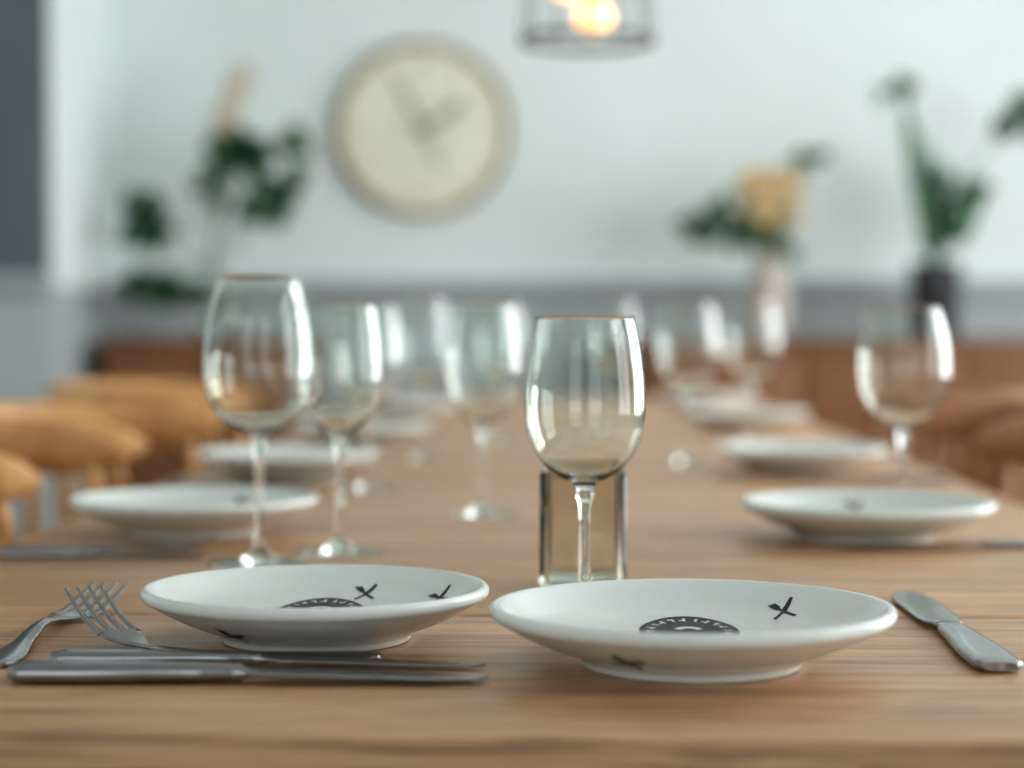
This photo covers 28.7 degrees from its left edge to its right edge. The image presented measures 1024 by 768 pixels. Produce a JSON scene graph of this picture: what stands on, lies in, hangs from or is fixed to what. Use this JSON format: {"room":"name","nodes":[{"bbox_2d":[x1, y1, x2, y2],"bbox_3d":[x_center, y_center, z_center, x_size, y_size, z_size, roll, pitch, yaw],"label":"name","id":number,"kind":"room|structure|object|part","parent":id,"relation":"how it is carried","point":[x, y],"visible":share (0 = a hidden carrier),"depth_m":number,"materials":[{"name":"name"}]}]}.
{"room":"dining room","nodes":[
{"label":"dining room","id":0,"kind":"room"},
{"bbox_2d":[0,0,110,540],"bbox_3d":[-2.168,-0.709,7.072,1.310,2.900,0.940,0,2,2],"label":"wall","id":1,"kind":"structure","parent":0,"point":[55,176],"depth_m":6.67,"materials":[{"name":"paint"}]},
{"bbox_2d":[109,0,1023,279],"bbox_3d":[0.200,-0.722,7.529,6.400,2.900,0.100,0,2,2],"label":"wall","id":2,"kind":"structure","parent":0,"point":[607,151],"depth_m":7.47,"materials":[{"name":"white paint"}]},
{"bbox_2d":[335,41,510,217],"bbox_3d":[-0.332,-0.951,7.463,0.656,0.656,0.048,0,2,2],"label":"wall clock","id":3,"kind":"object","parent":2,"relation":"attached to","point":[423,128],"visible":1,"depth_m":7.45,"materials":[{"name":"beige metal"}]},
{"bbox_2d":[108,279,1023,395],"bbox_3d":[0.198,0.170,7.481,6.000,1.120,0.050,0,2,2],"label":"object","id":4,"kind":"structure","parent":2,"relation":"attached to","point":[819,308],"depth_m":7.45,"materials":[{"name":"grey"}]},
{"bbox_3d":[0.065,-2.071,2.389,6.400,0.100,10.500,0,2,2],"label":"ceiling","id":5,"kind":"structure","parent":0,"visible":0},
{"bbox_2d":[519,0,655,52],"bbox_3d":[0.131,-1.322,3.460,0.238,1.461,0.238,0,2,2],"label":"pendant lamp","id":6,"kind":"object","parent":5,"relation":"hanging from","point":[594,17],"visible":1,"depth_m":3.44,"materials":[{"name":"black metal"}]},
{"bbox_3d":[0.065,0.927,2.478,6.400,0.100,10.500,0,2,2],"label":"floor","id":7,"kind":"structure","parent":0,"visible":0},
{"bbox_2d":[0,421,123,546],"bbox_3d":[-0.657,0.465,2.372,0.461,0.832,0.554,0,2,0],"label":"dining chair","id":8,"kind":"object","parent":7,"relation":"on","point":[28,450],"visible":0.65,"depth_m":2.59,"materials":[{"name":"brown wood"}]},
{"bbox_2d":[0,403,215,537],"bbox_3d":[-0.625,0.448,2.953,0.435,0.832,0.526,0,2,4],"label":"dining chair","id":9,"kind":"object","parent":7,"relation":"on","point":[135,428],"visible":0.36,"depth_m":3.15,"materials":[{"name":"brown wood"}]},
{"bbox_2d":[45,380,248,524],"bbox_3d":[-0.622,0.420,3.631,0.435,0.848,0.498,0,2,-1],"label":"dining chair","id":10,"kind":"object","parent":7,"relation":"on","point":[190,395],"visible":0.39,"depth_m":3.41,"materials":[{"name":"brown wood"}]},
{"bbox_2d":[98,338,309,487],"bbox_3d":[-1.098,0.286,7.253,0.710,0.900,0.471,0,2,2],"label":"sideboard","id":11,"kind":"object","parent":7,"relation":"on","point":[133,359],"visible":0.27,"depth_m":7.04,"materials":[{"name":"brown wood"}]},
{"bbox_2d":[111,57,312,338],"bbox_3d":[-1.067,-0.665,7.142,0.711,1.007,0.282,0,2,-4],"label":"plant","id":12,"kind":"object","parent":11,"relation":"on","point":[230,142],"visible":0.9,"depth_m":7.11,"materials":[{"name":"green plant"}]},
{"bbox_2d":[0,396,1023,767],"bbox_3d":[0.087,0.478,3.296,1.020,0.750,4.636,0,2,2],"label":"dining table","id":13,"kind":"object","parent":7,"relation":"on","point":[901,696],"visible":0.43,"depth_m":1.19,"materials":[{"name":"brown wood"}]},
{"bbox_2d":[0,582,128,667],"bbox_3d":[-0.300,0.153,1.292,0.038,0.018,0.258,0,2,5],"label":"fork","id":14,"kind":"object","parent":13,"relation":"on","point":[14,651],"visible":0.94,"depth_m":1.28,"materials":[{"name":"metal"}]},
{"bbox_2d":[0,549,210,558],"bbox_3d":[-0.353,0.146,1.717,0.188,0.007,0.024,0,2,2],"label":"table knife","id":15,"kind":"object","parent":13,"relation":"on","point":[4,553],"visible":1,"depth_m":1.71,"materials":[{"name":"metal"}]},
{"bbox_2d":[5,535,216,549],"bbox_3d":[-0.356,0.141,1.772,0.185,0.013,0.028,0,2,2],"label":"fork","id":16,"kind":"object","parent":13,"relation":"on","point":[166,544],"depth_m":1.77,"materials":[{"name":"silver metal"}]},
{"bbox_2d":[68,486,318,539],"bbox_3d":[-0.305,0.125,1.923,0.238,0.036,0.238,1,2,22],"label":"dinner plate","id":17,"kind":"object","parent":13,"relation":"on","point":[163,512],"visible":0.94,"depth_m":1.86,"materials":[{"name":"white ceramic"}]},
{"bbox_3d":[-0.305,0.125,1.923,0.238,0.036,0.238,1,2,22],"label":"plate","id":18,"kind":"part","parent":17,"relation":"part of","materials":[{"name":"ceramic"}]},
{"bbox_2d":[64,585,380,657],"bbox_3d":[-0.184,0.148,1.243,0.213,0.030,0.116,0,2,2],"label":"fork","id":19,"kind":"object","parent":13,"relation":"on","point":[132,636],"depth_m":1.24,"materials":[{"name":"silver metal"}]},
{"bbox_2d":[166,481,320,485],"bbox_3d":[-0.330,0.124,2.464,0.190,0.007,0.022,0,2,2],"label":"table knife","id":20,"kind":"object","parent":13,"relation":"on","point":[172,483],"visible":0.76,"depth_m":2.46,"materials":[{"name":"metal"}]},
{"bbox_2d":[7,659,487,682],"bbox_3d":[-0.147,0.161,1.119,0.267,0.012,0.027,0,2,0],"label":"table knife","id":21,"kind":"object","parent":13,"relation":"on","point":[30,670],"visible":1,"depth_m":1.11,"materials":[{"name":"metal"}]},
{"bbox_2d":[203,274,314,567],"bbox_3d":[-0.212,0.029,1.675,0.093,0.242,0.093,0,2,2],"label":"wine glass","id":22,"kind":"object","parent":13,"relation":"on","point":[259,359],"visible":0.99,"depth_m":1.64,"materials":[{"name":"clear glass"}]},
{"bbox_2d":[50,649,485,666],"bbox_3d":[-0.142,0.160,1.166,0.254,0.010,0.018,0,2,2],"label":"table knife","id":23,"kind":"object","parent":13,"relation":"on","point":[256,659],"visible":0.85,"depth_m":1.16,"materials":[{"name":"metal"}]},
{"bbox_2d":[196,445,379,481],"bbox_3d":[-0.292,0.105,2.613,0.244,0.036,0.244,1,2,42],"label":"dinner plate","id":24,"kind":"object","parent":13,"relation":"on","point":[282,463],"visible":0.9,"depth_m":2.55,"materials":[{"name":"ceramic"}]},
{"bbox_2d":[140,564,488,650],"bbox_3d":[-0.124,0.145,1.271,0.220,0.035,0.220,0,2,2],"label":"dinner plate","id":25,"kind":"object","parent":13,"relation":"on","point":[308,607],"visible":0.99,"depth_m":1.27,"materials":[{"name":"white ceramic"}]},
{"bbox_2d":[297,304,383,556],"bbox_3d":[-0.151,0.039,1.756,0.076,0.218,0.076,-1,2,-38],"label":"wine glass","id":26,"kind":"object","parent":13,"relation":"on","point":[348,353],"visible":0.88,"depth_m":1.73,"materials":[{"name":"clear glass"}]},
{"bbox_2d":[292,419,432,445],"bbox_3d":[-0.251,0.083,3.362,0.238,0.036,0.238,-1,2,-20],"label":"dinner plate","id":27,"kind":"object","parent":13,"relation":"on","point":[385,432],"visible":0.77,"depth_m":3.29,"materials":[{"name":"ceramic"}]},
{"bbox_2d":[344,304,402,491],"bbox_3d":[-0.174,0.015,2.427,0.084,0.225,0.084,0,2,2],"label":"wine glass","id":28,"kind":"object","parent":13,"relation":"on","point":[389,318],"visible":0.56,"depth_m":2.40,"materials":[{"name":"clear glass"}]},
{"bbox_2d":[374,399,456,418],"bbox_3d":[-0.216,0.055,4.311,0.238,0.036,0.238,0,2,10],"label":"dinner plate","id":29,"kind":"object","parent":13,"relation":"on","point":[391,408],"visible":0.75,"depth_m":4.23,"materials":[{"name":"ceramic"}]},
{"bbox_2d":[397,298,447,458],"bbox_3d":[-0.135,-0.009,3.006,0.084,0.240,0.084,-2,2,-42],"label":"wine glass","id":30,"kind":"object","parent":13,"relation":"on","point":[424,321],"visible":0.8,"depth_m":2.97,"materials":[{"name":"clear glass"}]},
{"bbox_2d":[444,303,521,517],"bbox_3d":[-0.030,0.027,2.103,0.082,0.222,0.082,0,2,2],"label":"wine glass","id":31,"kind":"object","parent":13,"relation":"on","point":[483,353],"visible":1,"depth_m":2.07,"materials":[{"name":"clear glass"}]},
{"bbox_2d":[478,301,526,443],"bbox_3d":[-0.020,-0.021,3.403,0.090,0.240,0.090,1,2,30],"label":"wine glass","id":32,"kind":"object","parent":13,"relation":"on","point":[500,438],"visible":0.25,"depth_m":3.38,"materials":[{"name":"clear glass"}]},
{"bbox_2d":[540,466,626,585],"bbox_3d":[0.054,0.110,1.520,0.065,0.090,0.065,0,2,2],"label":"glass vase","id":33,"kind":"object","parent":13,"relation":"on","point":[559,506],"visible":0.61,"depth_m":1.49,"materials":[{"name":"clear glass"}]},
{"bbox_2d":[524,316,645,581],"bbox_3d":[0.051,0.055,1.406,0.085,0.206,0.085,0,2,-8],"label":"wine glass","id":34,"kind":"object","parent":13,"relation":"on","point":[585,405],"visible":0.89,"depth_m":1.37,"materials":[{"name":"clear glass"}]},
{"bbox_2d":[593,298,638,334],"bbox_3d":[0.196,-0.037,3.797,0.090,0.250,0.090,1,2,30],"label":"wine glass","id":35,"kind":"object","parent":13,"relation":"on","point":[603,306],"visible":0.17,"depth_m":3.76,"materials":[{"name":"clear glass"}]},
{"bbox_2d":[656,302,719,464],"bbox_3d":[0.255,-0.002,2.896,0.092,0.232,0.092,0,2,2],"label":"wine glass","id":36,"kind":"object","parent":13,"relation":"on","point":[688,337],"visible":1,"depth_m":2.86,"materials":[{"name":"clear glass"}]},
{"bbox_2d":[489,578,897,683],"bbox_3d":[0.106,0.147,1.177,0.238,0.036,0.238,0,2,11],"label":"dinner plate","id":37,"kind":"object","parent":13,"relation":"on","point":[666,630],"visible":1,"depth_m":1.20,"materials":[{"name":"ceramic"}]},
{"bbox_2d":[657,392,756,408],"bbox_3d":[0.467,0.040,4.793,0.238,0.036,0.238,1,2,25],"label":"dinner plate","id":38,"kind":"object","parent":13,"relation":"on","point":[699,399],"visible":0.82,"depth_m":4.72,"materials":[{"name":"ceramic"}]},
{"bbox_2d":[690,408,809,430],"bbox_3d":[0.452,0.069,3.843,0.238,0.036,0.238,0,2,-4],"label":"dinner plate","id":39,"kind":"object","parent":13,"relation":"on","point":[735,419],"visible":0.94,"depth_m":3.77,"materials":[{"name":"ceramic"}]},
{"bbox_2d":[725,302,779,441],"bbox_3d":[0.408,-0.019,3.391,0.092,0.238,0.092,0,2,2],"label":"wine glass","id":40,"kind":"object","parent":13,"relation":"on","point":[752,343],"visible":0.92,"depth_m":3.36,"materials":[{"name":"clear glass"}]},
{"bbox_2d":[714,441,890,475],"bbox_3d":[0.394,0.102,2.715,0.238,0.036,0.238,-1,2,-21],"label":"dinner plate","id":41,"kind":"object","parent":13,"relation":"on","point":[794,458],"visible":1,"depth_m":2.65,"materials":[{"name":"ceramic"}]},
{"bbox_2d":[775,475,948,480],"bbox_3d":[0.448,0.121,2.564,0.220,0.007,0.022,0,2,2],"label":"table knife","id":42,"kind":"object","parent":13,"relation":"on","point":[888,477],"visible":0.94,"depth_m":2.56,"materials":[{"name":"metal"}]},
{"bbox_2d":[740,489,997,543],"bbox_3d":[0.334,0.127,1.876,0.238,0.036,0.238,0,2,-8],"label":"dinner plate","id":43,"kind":"object","parent":13,"relation":"on","point":[834,516],"visible":0.98,"depth_m":1.82,"materials":[{"name":"ceramic"}]},
{"bbox_2d":[857,306,950,490],"bbox_3d":[0.403,0.030,2.057,0.097,0.218,0.097,0,2,2],"label":"wine glass","id":44,"kind":"object","parent":13,"relation":"on","point":[904,367],"visible":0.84,"depth_m":2.02,"materials":[{"name":"clear glass"}]},
{"bbox_2d":[839,540,1023,547],"bbox_3d":[0.419,0.144,1.788,0.253,0.007,0.022,0,2,2],"label":"table knife","id":45,"kind":"object","parent":13,"relation":"on","point":[985,543],"visible":1,"depth_m":1.78,"materials":[{"name":"metal"}]},
{"bbox_2d":[893,591,1022,670],"bbox_3d":[0.285,0.157,1.313,0.030,0.008,0.330,0,2,2],"label":"table knife","id":46,"kind":"object","parent":13,"relation":"on","point":[977,650],"visible":1,"depth_m":1.24,"materials":[{"name":"metal"}]},
{"bbox_2d":[639,338,1023,503],"bbox_3d":[1.581,0.288,7.182,2.250,0.900,0.471,0,2,2],"label":"sideboard","id":47,"kind":"object","parent":7,"relation":"on","point":[819,376],"visible":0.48,"depth_m":6.97,"materials":[{"name":"brown wood"}]},
{"bbox_2d":[671,150,831,338],"bbox_3d":[0.847,-0.497,7.085,0.557,0.677,0.217,0,2,2],"label":"vase","id":48,"kind":"object","parent":47,"relation":"on","point":[767,283],"visible":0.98,"depth_m":7.05,"materials":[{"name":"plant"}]},
{"bbox_2d":[873,74,1023,337],"bbox_3d":[1.598,-0.625,7.047,0.657,0.928,0.228,0,2,2],"label":"potted plant","id":49,"kind":"object","parent":47,"relation":"on","point":[934,282],"visible":0.97,"depth_m":7.03,"materials":[{"name":"green plant"}]},
{"bbox_2d":[856,384,1023,505],"bbox_3d":[0.853,0.419,3.942,0.461,0.832,0.526,0,2,4],"label":"dining chair","id":50,"kind":"object","parent":7,"relation":"on","point":[966,391],"visible":0.15,"depth_m":4.09,"materials":[{"name":"brown wood"}]},
{"bbox_2d":[912,398,1023,470],"bbox_3d":[0.834,0.441,3.195,0.461,0.832,0.526,0,2,-2],"label":"dining chair","id":51,"kind":"object","parent":7,"relation":"on","point":[962,418],"visible":0.3,"depth_m":3.40,"materials":[{"name":"brown wood"}]},
{"bbox_2d":[970,418,1023,498],"bbox_3d":[0.798,0.460,2.544,0.512,0.832,0.554,0,2,2],"label":"dining chair","id":52,"kind":"object","parent":7,"relation":"on","point":[1003,442],"visible":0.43,"depth_m":2.76,"materials":[{"name":"brown wood"}]}
]}

